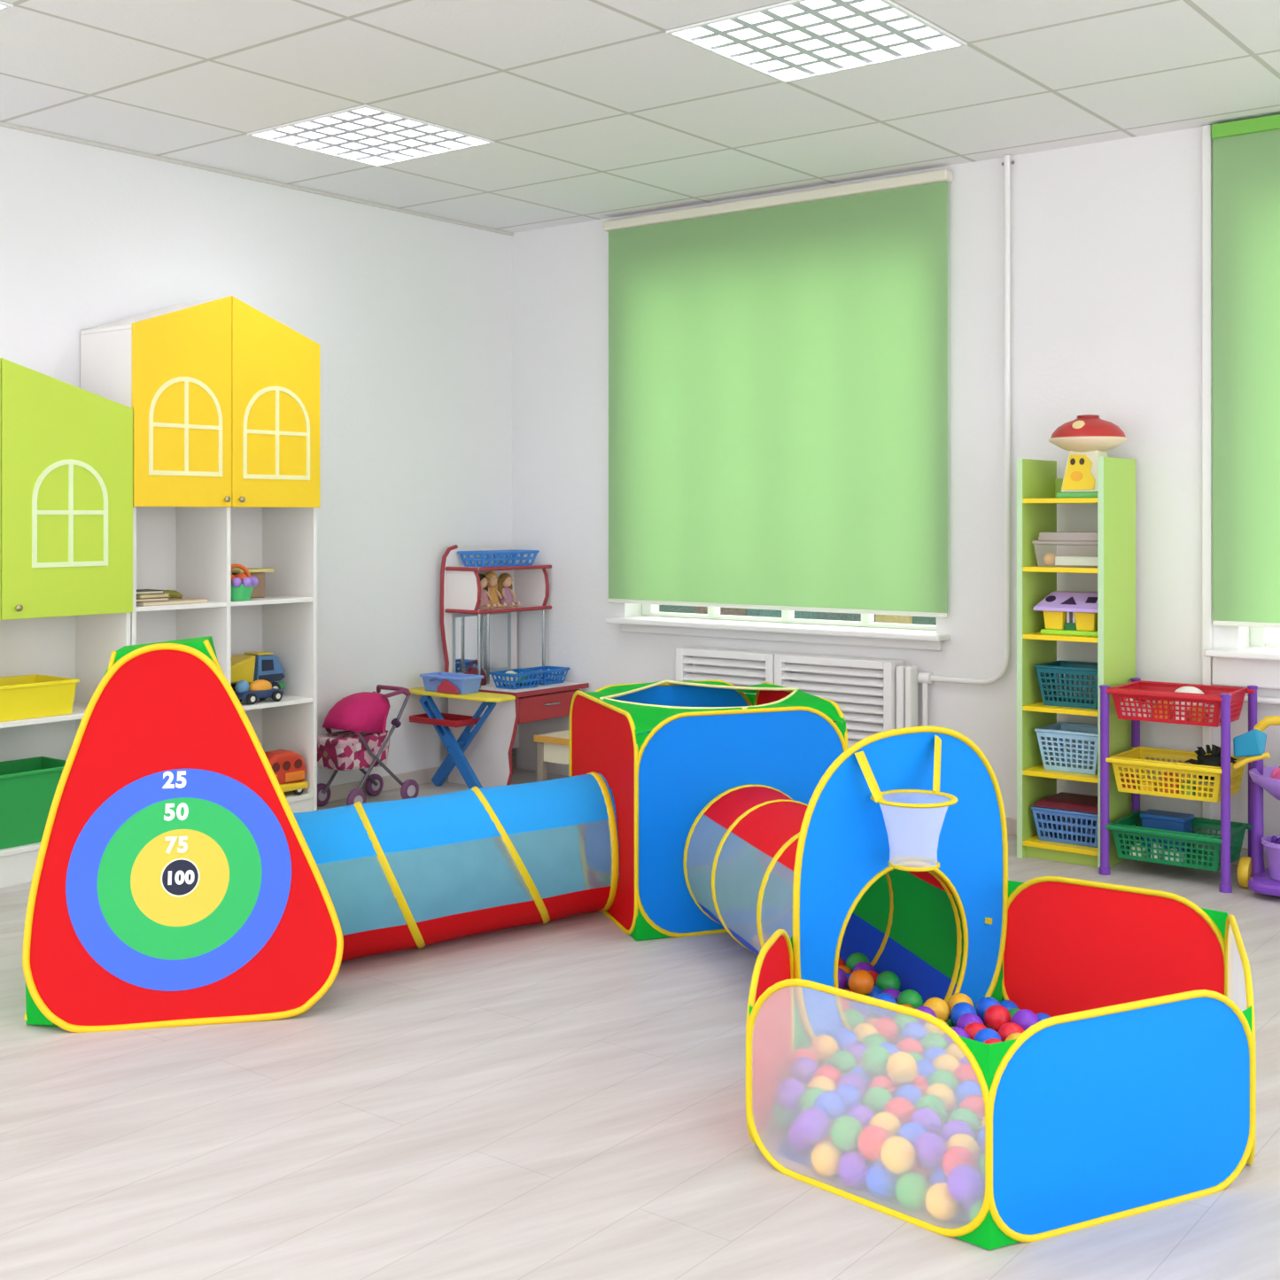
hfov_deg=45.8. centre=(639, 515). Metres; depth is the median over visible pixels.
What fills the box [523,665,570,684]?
plastic basket
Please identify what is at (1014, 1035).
ball
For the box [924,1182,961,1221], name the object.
ball
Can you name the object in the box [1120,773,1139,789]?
block
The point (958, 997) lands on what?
ball
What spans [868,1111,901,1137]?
ball
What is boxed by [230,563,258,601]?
basket
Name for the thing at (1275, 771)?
fruit
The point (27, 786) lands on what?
tub
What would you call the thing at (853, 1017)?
ball
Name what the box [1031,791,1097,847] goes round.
plastic basket
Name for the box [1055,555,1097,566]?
paper stack
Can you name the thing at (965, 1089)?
ball
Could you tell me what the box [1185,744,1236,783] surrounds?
toy
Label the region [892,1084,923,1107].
ball
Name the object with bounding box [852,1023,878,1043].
ball
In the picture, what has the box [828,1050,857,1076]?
ball
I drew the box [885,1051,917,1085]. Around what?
ball
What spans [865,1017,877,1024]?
ball
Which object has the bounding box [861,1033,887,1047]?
ball
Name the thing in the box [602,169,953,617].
roller blind
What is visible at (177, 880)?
print
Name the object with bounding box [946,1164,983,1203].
ball
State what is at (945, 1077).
ball
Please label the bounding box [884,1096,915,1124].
ball
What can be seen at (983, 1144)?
ball
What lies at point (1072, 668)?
plastic basket
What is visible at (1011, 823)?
baseboard
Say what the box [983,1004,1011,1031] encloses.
ball
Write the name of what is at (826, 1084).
ball
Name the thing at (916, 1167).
ball
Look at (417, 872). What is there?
tunnel
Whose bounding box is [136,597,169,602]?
booklet
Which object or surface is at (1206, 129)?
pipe
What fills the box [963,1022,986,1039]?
ball
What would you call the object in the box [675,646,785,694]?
radiator cover
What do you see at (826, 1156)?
ball
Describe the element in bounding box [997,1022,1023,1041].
ball
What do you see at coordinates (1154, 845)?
block
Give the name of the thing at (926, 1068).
ball
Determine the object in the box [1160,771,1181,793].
block
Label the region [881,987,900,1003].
ball
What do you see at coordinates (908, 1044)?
ball
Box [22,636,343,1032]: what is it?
tent
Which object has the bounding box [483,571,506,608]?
doll
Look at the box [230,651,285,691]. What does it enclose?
toy truck
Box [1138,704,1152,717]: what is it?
block
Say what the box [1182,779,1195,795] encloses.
block
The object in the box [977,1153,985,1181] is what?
ball
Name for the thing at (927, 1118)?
ball
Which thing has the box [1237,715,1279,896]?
cart
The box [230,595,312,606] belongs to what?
shelf
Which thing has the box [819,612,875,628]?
hedge
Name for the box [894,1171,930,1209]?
ball
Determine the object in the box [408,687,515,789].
ironing board
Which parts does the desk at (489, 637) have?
post, panel, panel, post, modesty panel, post, panel, drawer, handle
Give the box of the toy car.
[234,679,283,705]
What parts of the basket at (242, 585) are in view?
handle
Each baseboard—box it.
[327,753,511,802]
[511,752,1268,868]
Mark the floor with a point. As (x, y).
(562, 1098)
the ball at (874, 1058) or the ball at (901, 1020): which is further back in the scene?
the ball at (901, 1020)
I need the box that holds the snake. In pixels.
[162,589,182,598]
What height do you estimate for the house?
0.110 m
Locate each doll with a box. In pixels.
[478,574,496,609]
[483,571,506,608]
[496,573,520,607]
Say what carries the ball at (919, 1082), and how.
on the ball
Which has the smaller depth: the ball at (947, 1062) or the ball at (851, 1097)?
the ball at (851, 1097)
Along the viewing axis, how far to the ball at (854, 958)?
3.70 m
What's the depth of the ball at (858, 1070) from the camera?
2.90 m
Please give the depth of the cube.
4.28 m
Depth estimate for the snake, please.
5.34 m
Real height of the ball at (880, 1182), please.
0.059 m
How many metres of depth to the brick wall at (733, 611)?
7.04 m
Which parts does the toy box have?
lid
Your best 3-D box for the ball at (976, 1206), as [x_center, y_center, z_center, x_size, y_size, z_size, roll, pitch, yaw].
[0.561,1.134,2.446,0.059,0.059,0.059,0,0,38]
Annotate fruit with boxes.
[1270,766,1279,778]
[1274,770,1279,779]
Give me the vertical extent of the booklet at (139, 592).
0.013 m
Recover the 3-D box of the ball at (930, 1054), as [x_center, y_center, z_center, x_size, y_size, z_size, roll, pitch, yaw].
[0.589,1.090,3.021,0.059,0.059,0.059,0,0,38]
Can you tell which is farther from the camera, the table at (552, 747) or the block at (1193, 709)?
the table at (552, 747)
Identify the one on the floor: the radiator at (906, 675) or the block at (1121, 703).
the radiator at (906, 675)
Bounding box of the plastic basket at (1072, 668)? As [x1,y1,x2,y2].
[1034,660,1097,709]
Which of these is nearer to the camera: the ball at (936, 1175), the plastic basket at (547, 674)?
the ball at (936, 1175)
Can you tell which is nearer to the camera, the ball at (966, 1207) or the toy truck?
the ball at (966, 1207)
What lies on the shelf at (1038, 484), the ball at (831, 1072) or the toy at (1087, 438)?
the toy at (1087, 438)
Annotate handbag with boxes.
[463,659,486,685]
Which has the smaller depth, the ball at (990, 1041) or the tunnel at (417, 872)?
the ball at (990, 1041)
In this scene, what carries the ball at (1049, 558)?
in the clear box
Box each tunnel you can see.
[293,771,618,961]
[682,784,963,1028]
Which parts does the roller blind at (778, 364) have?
head rail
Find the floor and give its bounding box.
[0,767,1279,1279]
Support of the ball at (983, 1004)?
in the pit
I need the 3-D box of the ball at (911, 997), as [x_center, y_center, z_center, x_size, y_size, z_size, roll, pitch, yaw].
[0.610,1.101,3.423,0.059,0.059,0.059,0,0,38]
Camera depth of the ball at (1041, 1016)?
3.35 m
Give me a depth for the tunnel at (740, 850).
3.76 m
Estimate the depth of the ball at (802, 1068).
2.93 m
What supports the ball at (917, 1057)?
in the pit
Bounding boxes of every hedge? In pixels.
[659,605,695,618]
[746,608,819,624]
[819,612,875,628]
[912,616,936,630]
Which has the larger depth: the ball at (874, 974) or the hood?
the hood
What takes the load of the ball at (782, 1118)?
in the pit
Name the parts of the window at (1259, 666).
sill, frame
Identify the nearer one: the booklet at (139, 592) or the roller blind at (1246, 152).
the roller blind at (1246, 152)
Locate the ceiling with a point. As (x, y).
(591, 111)
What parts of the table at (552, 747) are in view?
leg, seat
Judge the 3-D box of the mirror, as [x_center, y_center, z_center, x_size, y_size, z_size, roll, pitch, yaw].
[-0.710,0.573,6.828,0.007,0.274,0.374,0,0,38]
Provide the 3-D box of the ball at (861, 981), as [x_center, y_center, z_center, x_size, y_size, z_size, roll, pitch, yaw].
[0.510,1.077,3.494,0.059,0.059,0.059,0,0,38]
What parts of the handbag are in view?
handle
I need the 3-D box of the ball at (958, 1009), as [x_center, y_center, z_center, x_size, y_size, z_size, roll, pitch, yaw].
[0.704,1.089,3.296,0.059,0.059,0.059,0,0,38]
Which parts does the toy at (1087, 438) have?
cap knob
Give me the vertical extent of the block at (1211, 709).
0.057 m
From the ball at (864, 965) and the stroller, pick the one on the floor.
the stroller
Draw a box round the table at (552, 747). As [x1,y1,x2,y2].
[533,729,569,781]
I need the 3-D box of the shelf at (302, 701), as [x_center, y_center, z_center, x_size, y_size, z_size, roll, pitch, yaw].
[-1.471,0.698,5.673,0.300,0.016,0.379,0,0,38]
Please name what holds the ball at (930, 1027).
in the pit
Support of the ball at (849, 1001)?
in the tunnel at (740, 850)
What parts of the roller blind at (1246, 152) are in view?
head rail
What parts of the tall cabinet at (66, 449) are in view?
door, knob, door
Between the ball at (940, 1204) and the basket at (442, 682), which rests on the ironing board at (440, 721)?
the basket at (442, 682)
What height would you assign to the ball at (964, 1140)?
0.059 m
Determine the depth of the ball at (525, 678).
6.61 m
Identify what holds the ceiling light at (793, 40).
attached to the ceiling
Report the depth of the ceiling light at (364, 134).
5.28 m
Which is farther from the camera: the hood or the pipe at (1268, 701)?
the hood
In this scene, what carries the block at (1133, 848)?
on the rack
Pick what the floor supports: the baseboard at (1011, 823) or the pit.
the pit
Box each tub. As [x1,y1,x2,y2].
[0,674,79,721]
[0,756,66,849]
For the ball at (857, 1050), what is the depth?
3.03 m
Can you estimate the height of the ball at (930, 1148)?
0.059 m
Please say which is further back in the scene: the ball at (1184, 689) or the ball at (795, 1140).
the ball at (1184, 689)
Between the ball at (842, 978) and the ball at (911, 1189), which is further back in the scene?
the ball at (842, 978)
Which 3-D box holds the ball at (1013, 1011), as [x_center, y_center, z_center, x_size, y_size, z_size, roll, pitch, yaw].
[0.842,1.134,3.393,0.059,0.059,0.059,0,0,38]
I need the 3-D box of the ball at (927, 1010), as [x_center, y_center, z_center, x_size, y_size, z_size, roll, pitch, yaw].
[0.610,1.086,3.260,0.059,0.059,0.059,0,0,38]
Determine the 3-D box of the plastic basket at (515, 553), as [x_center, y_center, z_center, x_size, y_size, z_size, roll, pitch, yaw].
[-0.632,0.191,6.783,0.156,0.068,0.369,0,0,38]
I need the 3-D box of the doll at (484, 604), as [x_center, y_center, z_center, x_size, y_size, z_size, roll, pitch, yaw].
[-0.689,0.334,6.660,0.113,0.153,0.101,0,0,38]
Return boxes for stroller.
[317,684,418,806]
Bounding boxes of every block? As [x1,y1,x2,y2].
[1120,698,1138,716]
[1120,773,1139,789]
[1129,843,1146,857]
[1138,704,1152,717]
[1140,777,1157,791]
[1150,844,1162,859]
[1154,699,1171,719]
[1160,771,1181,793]
[1164,848,1184,862]
[1175,701,1188,720]
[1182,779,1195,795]
[1188,705,1205,721]
[1207,705,1214,722]
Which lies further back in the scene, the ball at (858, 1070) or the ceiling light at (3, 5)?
the ceiling light at (3, 5)
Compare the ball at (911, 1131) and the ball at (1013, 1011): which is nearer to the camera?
the ball at (911, 1131)
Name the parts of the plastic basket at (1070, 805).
lid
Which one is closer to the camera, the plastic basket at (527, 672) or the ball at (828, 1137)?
the ball at (828, 1137)
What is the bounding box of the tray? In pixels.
[409,712,480,727]
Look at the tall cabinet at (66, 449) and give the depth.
4.94 m
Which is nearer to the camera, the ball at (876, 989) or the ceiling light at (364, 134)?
the ball at (876, 989)
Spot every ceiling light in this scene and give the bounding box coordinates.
[0,0,13,11]
[247,104,494,166]
[665,0,967,83]
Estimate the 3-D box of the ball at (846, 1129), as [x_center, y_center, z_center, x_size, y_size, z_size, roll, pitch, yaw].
[0.364,1.086,2.664,0.059,0.059,0.059,0,0,38]
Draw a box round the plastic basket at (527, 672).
[488,667,544,689]
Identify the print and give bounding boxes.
[65,768,291,991]
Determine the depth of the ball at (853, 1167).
2.61 m
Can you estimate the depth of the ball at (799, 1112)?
2.83 m
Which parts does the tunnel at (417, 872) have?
panel, panel, panel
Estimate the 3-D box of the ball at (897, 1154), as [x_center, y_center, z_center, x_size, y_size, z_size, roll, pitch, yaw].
[0.437,1.083,2.568,0.059,0.059,0.059,0,0,38]
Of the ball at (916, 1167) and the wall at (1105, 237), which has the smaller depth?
the ball at (916, 1167)
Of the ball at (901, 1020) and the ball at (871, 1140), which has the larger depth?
the ball at (901, 1020)
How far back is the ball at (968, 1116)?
2.69 m
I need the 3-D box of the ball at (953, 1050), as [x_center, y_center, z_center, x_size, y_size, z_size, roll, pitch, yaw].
[0.644,1.092,3.055,0.059,0.059,0.059,0,0,38]
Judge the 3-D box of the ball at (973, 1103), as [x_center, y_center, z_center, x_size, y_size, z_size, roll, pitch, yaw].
[0.613,1.092,2.773,0.059,0.059,0.059,0,0,38]
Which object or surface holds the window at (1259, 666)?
in the wall at (1105, 237)
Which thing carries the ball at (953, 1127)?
in the pit
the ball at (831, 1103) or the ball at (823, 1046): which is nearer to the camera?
the ball at (831, 1103)
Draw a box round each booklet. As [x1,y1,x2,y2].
[136,589,164,595]
[136,593,170,598]
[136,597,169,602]
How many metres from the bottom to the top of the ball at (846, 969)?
0.059 m
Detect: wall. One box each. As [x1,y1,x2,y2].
[0,126,511,786]
[512,126,1279,850]
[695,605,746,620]
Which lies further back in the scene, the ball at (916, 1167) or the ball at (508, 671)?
the ball at (508, 671)
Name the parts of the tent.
edge trim, edge trim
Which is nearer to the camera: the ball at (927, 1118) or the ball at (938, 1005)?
the ball at (927, 1118)
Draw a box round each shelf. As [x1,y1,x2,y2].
[0,702,87,728]
[136,601,226,612]
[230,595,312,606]
[240,694,312,710]
[1016,456,1135,868]
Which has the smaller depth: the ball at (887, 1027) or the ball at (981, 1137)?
the ball at (981, 1137)
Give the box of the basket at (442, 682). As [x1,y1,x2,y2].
[418,671,484,694]
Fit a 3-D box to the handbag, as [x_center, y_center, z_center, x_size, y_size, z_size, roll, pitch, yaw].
[-0.726,0.690,6.657,0.050,0.114,0.108,0,0,38]
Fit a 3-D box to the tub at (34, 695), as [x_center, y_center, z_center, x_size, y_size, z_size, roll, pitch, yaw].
[-2.125,0.593,4.806,0.257,0.114,0.612,0,0,38]
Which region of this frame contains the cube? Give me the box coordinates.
[569,679,847,940]
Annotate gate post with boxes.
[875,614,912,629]
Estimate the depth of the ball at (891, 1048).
3.02 m
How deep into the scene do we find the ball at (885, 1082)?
2.84 m
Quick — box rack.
[1098,677,1258,892]
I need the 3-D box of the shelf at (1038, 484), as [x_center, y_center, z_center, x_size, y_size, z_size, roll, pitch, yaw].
[1.499,0.487,5.204,0.303,1.362,0.301,0,0,38]
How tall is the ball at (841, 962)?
0.059 m
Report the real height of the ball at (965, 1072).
0.059 m
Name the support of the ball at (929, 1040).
on the ball
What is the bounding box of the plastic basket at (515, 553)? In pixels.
[457,550,539,566]
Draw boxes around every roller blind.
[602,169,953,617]
[1211,114,1279,628]
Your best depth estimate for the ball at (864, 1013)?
3.33 m
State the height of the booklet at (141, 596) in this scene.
0.012 m
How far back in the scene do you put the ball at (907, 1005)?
3.36 m
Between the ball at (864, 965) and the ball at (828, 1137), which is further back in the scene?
the ball at (864, 965)
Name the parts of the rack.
post, post, post, post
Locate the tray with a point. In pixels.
(438, 719)
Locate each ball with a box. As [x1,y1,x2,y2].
[502,670,518,686]
[516,675,527,685]
[770,1100,799,1130]
[775,1078,806,1110]
[787,1118,815,1152]
[788,1047,818,1068]
[789,1056,818,1088]
[794,1109,801,1120]
[797,1107,830,1142]
[799,1086,825,1111]
[806,1076,836,1091]
[809,1034,838,1064]
[811,1140,843,1177]
[813,1064,842,1086]
[813,1091,845,1125]
[814,1127,832,1146]
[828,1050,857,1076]
[830,1115,863,1151]
[831,1028,859,1050]
[832,1084,861,1115]
[836,1073,867,1102]
[837,957,845,966]
[837,964,852,973]
[837,967,847,989]
[837,1150,871,1186]
[839,996,851,1011]
[843,1008,865,1030]
[843,1042,867,1065]
[844,997,853,1006]
[845,952,869,971]
[845,1104,875,1128]
[848,969,874,994]
[848,1065,875,1090]
[850,1002,871,1016]
[851,1008,868,1021]
[852,961,876,972]
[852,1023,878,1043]
[857,1124,890,1161]
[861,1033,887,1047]
[861,1045,891,1077]
[862,1086,892,1114]
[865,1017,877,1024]
[865,1160,899,1198]
[867,970,878,985]
[867,985,882,997]
[868,1075,898,1095]
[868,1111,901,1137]
[869,992,896,1018]
[872,1016,899,1044]
[875,970,900,991]
[877,1042,899,1055]
[880,1136,915,1173]
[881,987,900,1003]
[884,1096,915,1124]
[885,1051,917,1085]
[892,1004,915,1017]
[892,1013,918,1039]
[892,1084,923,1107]
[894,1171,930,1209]
[896,1037,923,1055]
[896,1121,928,1145]
[897,989,923,1008]
[898,1073,928,1095]
[899,1022,928,1042]
[899,1160,930,1180]
[907,1052,925,1060]
[909,1108,942,1136]
[912,1132,946,1169]
[915,1006,937,1025]
[915,1059,936,1081]
[915,1094,946,1124]
[920,1032,947,1051]
[922,1047,946,1063]
[923,997,949,1022]
[923,1017,948,1036]
[923,1083,955,1115]
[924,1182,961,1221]
[927,1069,958,1093]
[927,1167,946,1186]
[932,1054,960,1073]
[940,1119,974,1144]
[941,1146,977,1178]
[943,1026,970,1047]
[945,1042,964,1062]
[946,992,973,1014]
[946,1018,954,1027]
[946,1108,980,1140]
[946,1132,979,1163]
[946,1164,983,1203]
[949,1001,977,1026]
[952,1063,978,1084]
[954,1080,982,1108]
[956,1013,983,1029]
[959,1055,970,1064]
[959,1094,985,1124]
[961,1183,985,1217]
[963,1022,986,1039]
[969,1198,984,1221]
[973,1028,1001,1042]
[975,996,1000,1023]
[977,1126,985,1155]
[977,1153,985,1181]
[980,1116,985,1129]
[982,1140,985,1154]
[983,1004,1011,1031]
[984,1038,1001,1044]
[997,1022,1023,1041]
[999,1000,1018,1009]
[1005,1032,1021,1040]
[1008,1008,1020,1017]
[1011,1008,1039,1031]
[1035,1012,1050,1021]
[1043,552,1055,565]
[1171,686,1206,708]
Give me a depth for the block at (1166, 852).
4.84 m
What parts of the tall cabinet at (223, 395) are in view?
door, knob, knob, door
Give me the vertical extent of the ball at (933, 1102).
0.059 m
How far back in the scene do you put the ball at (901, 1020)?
3.21 m
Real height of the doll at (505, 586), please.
0.153 m
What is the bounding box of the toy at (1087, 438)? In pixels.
[1048,414,1127,498]
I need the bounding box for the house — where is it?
[230,567,274,597]
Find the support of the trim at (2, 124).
attached to the wall at (409, 315)
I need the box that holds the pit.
[745,725,1256,1249]
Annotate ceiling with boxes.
[0,0,1279,232]
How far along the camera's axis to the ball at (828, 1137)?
2.71 m
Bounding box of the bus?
[264,749,308,794]
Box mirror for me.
[452,612,511,673]
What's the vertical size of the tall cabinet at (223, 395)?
1.952 m
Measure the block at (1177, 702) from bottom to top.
0.072 m
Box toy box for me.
[1140,808,1194,852]
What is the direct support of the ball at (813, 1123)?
in the pit
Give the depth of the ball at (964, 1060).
2.97 m
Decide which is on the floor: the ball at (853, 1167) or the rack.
the rack
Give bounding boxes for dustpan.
[1233,729,1270,769]
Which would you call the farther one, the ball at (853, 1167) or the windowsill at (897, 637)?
the windowsill at (897, 637)
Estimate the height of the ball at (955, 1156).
0.059 m
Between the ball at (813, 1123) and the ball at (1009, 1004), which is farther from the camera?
the ball at (1009, 1004)
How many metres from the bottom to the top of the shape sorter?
0.142 m
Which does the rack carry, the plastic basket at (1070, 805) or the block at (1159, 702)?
the block at (1159, 702)
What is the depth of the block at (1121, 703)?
4.93 m
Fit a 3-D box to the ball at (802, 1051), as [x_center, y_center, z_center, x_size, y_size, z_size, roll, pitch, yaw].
[0.327,1.096,3.031,0.059,0.059,0.059,0,0,38]
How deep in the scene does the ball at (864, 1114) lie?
2.72 m
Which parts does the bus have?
door panel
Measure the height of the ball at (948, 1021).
0.059 m
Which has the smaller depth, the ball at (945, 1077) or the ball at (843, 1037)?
the ball at (945, 1077)
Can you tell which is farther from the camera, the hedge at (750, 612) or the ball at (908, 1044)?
the hedge at (750, 612)
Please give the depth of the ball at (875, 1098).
2.78 m
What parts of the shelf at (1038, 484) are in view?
panel, rail, panel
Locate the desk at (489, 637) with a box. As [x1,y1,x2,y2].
[439,544,589,787]
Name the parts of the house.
lid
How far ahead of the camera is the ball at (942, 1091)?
2.80 m
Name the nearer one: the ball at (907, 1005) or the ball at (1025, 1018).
the ball at (1025, 1018)
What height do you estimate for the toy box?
0.125 m
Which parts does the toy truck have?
roof plate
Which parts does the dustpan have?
handle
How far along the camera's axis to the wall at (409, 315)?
6.27 m
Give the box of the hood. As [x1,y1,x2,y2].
[322,690,390,733]
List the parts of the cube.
panel, trim, panel, trim, trim, panel, trim, panel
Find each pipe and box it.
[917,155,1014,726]
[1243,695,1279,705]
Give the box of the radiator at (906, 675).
[896,664,917,729]
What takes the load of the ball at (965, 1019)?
in the pit
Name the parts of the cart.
post, handle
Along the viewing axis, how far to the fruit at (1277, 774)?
4.61 m
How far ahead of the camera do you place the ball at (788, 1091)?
2.82 m
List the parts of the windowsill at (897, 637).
frame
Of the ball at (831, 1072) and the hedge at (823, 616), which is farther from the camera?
the hedge at (823, 616)
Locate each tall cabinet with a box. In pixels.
[0,357,132,888]
[80,295,320,813]
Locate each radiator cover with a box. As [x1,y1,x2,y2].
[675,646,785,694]
[774,652,904,747]
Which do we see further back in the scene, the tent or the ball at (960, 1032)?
the tent
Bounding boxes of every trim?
[0,121,513,235]
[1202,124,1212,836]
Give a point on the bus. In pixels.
(289, 767)
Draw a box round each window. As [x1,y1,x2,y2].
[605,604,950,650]
[1204,627,1279,689]
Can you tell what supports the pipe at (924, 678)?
attached to the wall at (1105, 237)
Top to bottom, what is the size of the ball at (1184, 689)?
0.090 m
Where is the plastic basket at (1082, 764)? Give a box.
[1034,721,1097,775]
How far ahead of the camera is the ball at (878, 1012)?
3.31 m
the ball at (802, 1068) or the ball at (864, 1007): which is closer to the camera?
the ball at (802, 1068)
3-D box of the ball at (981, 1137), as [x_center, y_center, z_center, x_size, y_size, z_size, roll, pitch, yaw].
[0.615,1.089,2.633,0.059,0.059,0.059,0,0,38]
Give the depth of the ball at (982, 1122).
2.69 m
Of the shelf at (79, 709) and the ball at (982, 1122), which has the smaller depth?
the ball at (982, 1122)
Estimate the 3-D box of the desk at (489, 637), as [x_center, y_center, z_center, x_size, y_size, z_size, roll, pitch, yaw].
[-0.555,0.649,6.699,0.450,1.039,0.494,0,0,38]
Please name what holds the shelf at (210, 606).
attached to the tall cabinet at (223, 395)
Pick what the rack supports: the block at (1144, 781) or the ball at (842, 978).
the block at (1144, 781)
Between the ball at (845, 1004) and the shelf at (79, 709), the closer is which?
the ball at (845, 1004)
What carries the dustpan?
hanging from the cart
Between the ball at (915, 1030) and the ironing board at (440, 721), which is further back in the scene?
the ironing board at (440, 721)
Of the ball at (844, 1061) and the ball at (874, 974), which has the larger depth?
the ball at (874, 974)
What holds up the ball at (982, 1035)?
in the pit
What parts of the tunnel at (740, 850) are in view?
panel, panel, panel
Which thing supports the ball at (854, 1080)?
on the ball
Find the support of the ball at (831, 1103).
on the ball at (828, 1137)
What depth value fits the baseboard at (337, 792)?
6.44 m
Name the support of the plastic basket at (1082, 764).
on the shelf at (1038, 484)
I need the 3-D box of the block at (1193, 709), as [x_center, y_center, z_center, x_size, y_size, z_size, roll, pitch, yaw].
[1.773,0.631,4.822,0.040,0.057,0.050,0,0,38]
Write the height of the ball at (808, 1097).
0.059 m
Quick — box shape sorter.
[1032,590,1097,636]
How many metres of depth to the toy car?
5.57 m

